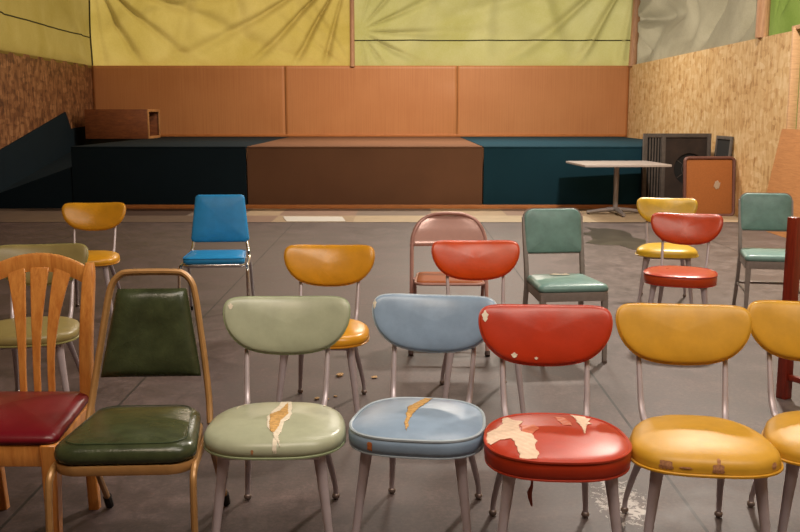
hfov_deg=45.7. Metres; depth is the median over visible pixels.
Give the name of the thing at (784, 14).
tarpaulin
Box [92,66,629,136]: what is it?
wall
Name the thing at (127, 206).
trim
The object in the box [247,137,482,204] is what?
stage platform
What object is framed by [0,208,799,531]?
floor
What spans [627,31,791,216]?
wall
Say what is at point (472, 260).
dining chair
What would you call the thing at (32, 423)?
dining chair
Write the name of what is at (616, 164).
pedestal table
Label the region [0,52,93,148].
wall
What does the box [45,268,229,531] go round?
banquet chair
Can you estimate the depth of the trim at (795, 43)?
11.27 m
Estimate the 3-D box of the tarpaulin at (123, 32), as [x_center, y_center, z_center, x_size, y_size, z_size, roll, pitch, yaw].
[-3.685,-5.495,19.336,5.411,2.865,0.368,0,9,0]
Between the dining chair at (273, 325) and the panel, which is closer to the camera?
the dining chair at (273, 325)
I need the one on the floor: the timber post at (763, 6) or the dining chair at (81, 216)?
the dining chair at (81, 216)
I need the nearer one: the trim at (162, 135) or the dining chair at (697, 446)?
the dining chair at (697, 446)
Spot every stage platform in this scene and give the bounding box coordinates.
[71,137,286,204]
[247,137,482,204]
[461,137,642,204]
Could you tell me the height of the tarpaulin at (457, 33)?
2.865 m
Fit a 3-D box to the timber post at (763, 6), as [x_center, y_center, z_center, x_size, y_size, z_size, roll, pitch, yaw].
[4.687,-4.345,12.081,0.170,2.815,0.170,0,9,0]
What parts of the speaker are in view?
rail, fan panel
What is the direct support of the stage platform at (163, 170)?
on the floor
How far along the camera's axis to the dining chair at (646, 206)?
7.09 m
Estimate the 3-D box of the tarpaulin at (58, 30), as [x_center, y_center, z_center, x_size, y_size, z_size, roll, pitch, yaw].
[-6.081,-4.551,13.509,0.128,2.866,12.131,0,9,-2]
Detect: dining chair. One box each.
[0,243,88,390]
[0,253,100,531]
[62,202,125,317]
[178,194,254,309]
[203,296,350,531]
[276,244,374,413]
[349,293,495,531]
[431,240,524,412]
[478,304,631,531]
[615,303,783,531]
[635,197,698,303]
[643,212,722,303]
[747,300,799,531]
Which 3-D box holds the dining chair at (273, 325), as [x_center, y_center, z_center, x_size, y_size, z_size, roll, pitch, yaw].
[-0.402,0.542,3.193,0.462,0.779,0.686,0,9,-1]
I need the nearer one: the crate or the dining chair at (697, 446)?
the dining chair at (697, 446)
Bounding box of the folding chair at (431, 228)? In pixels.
[408,212,489,355]
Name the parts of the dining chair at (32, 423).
leg, rail, seat, leg, leg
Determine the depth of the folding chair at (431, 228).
6.02 m
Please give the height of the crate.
0.560 m
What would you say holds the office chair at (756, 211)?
on the floor
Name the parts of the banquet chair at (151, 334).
leg, leg, seat, frame, backrest, leg, leg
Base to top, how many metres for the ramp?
1.440 m
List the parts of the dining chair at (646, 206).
leg, post, seat, backrest, leg, leg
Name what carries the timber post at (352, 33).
on the wall at (318, 99)
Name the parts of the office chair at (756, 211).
leg, leg, seat, backrest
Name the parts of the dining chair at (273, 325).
leg, post, leg, seat, backrest, leg, post, leg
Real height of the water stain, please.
0.001 m
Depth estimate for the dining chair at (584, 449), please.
2.99 m
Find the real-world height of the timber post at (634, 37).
2.841 m
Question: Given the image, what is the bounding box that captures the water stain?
[583,227,645,249]
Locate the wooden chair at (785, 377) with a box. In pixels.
[776,216,799,399]
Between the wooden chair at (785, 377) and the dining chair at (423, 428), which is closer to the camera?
the dining chair at (423, 428)
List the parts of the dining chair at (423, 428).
leg, leg, post, seat, backrest, leg, post, leg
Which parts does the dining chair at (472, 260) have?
leg, post, leg, backrest, post, leg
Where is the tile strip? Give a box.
[0,208,737,221]
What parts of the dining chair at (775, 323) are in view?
leg, post, backrest, seat, leg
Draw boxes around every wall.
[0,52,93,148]
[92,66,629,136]
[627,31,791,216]
[796,80,799,128]
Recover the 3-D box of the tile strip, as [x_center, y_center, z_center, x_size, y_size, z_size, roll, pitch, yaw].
[-0.670,-0.723,13.417,10.660,0.001,1.820,0,9,0]
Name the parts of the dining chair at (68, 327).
post, leg, seat, backrest, leg, post, leg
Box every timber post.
[350,0,354,66]
[628,0,639,65]
[755,0,770,37]
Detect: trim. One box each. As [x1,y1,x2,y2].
[126,205,636,208]
[161,134,624,136]
[284,66,457,124]
[786,27,799,128]
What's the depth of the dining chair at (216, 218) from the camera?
6.86 m
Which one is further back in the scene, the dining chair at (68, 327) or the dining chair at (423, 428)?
the dining chair at (68, 327)
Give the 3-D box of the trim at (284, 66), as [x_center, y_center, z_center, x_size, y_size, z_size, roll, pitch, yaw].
[-0.815,-2.989,19.969,11.450,2.385,0.120,0,9,0]
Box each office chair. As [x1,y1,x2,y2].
[522,208,607,362]
[732,192,799,308]
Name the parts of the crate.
frame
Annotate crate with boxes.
[84,109,160,138]
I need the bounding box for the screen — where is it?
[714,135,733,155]
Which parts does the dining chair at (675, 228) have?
leg, leg, post, seat, backrest, leg, post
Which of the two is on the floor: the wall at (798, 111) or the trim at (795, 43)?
the wall at (798, 111)
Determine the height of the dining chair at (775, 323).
0.779 m
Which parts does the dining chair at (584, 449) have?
leg, post, leg, backrest, seat, leg, post, leg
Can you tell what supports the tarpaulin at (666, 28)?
hanging from the ceiling
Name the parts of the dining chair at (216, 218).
leg, leg, seat, backrest, leg, leg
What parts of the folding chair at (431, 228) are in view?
leg, panel, seat, seat frame, leg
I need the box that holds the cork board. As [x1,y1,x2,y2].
[683,156,735,215]
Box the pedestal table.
[566,161,671,216]
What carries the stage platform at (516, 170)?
on the floor
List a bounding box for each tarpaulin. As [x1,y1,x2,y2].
[0,0,92,67]
[90,0,349,65]
[354,0,632,67]
[637,0,756,63]
[769,0,799,125]
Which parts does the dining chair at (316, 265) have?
leg, post, leg, backrest, seat, leg, post, leg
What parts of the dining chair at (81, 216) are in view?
post, leg, backrest, seat, leg, post, leg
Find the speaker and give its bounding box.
[641,133,711,197]
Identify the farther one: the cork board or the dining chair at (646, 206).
the cork board
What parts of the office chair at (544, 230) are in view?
leg, leg, backrest, seat, leg, leg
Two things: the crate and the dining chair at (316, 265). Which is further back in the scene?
the crate
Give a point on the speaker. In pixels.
(666, 148)
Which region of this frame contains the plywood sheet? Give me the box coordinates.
[766,129,799,237]
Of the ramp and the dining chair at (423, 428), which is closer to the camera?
the dining chair at (423, 428)
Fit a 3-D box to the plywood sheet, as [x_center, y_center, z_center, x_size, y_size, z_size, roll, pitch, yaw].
[4.543,-0.905,10.693,0.183,1.237,2.100,0,9,0]
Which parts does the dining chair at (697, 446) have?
leg, post, leg, backrest, seat, leg, post, leg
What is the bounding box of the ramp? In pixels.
[0,112,137,207]

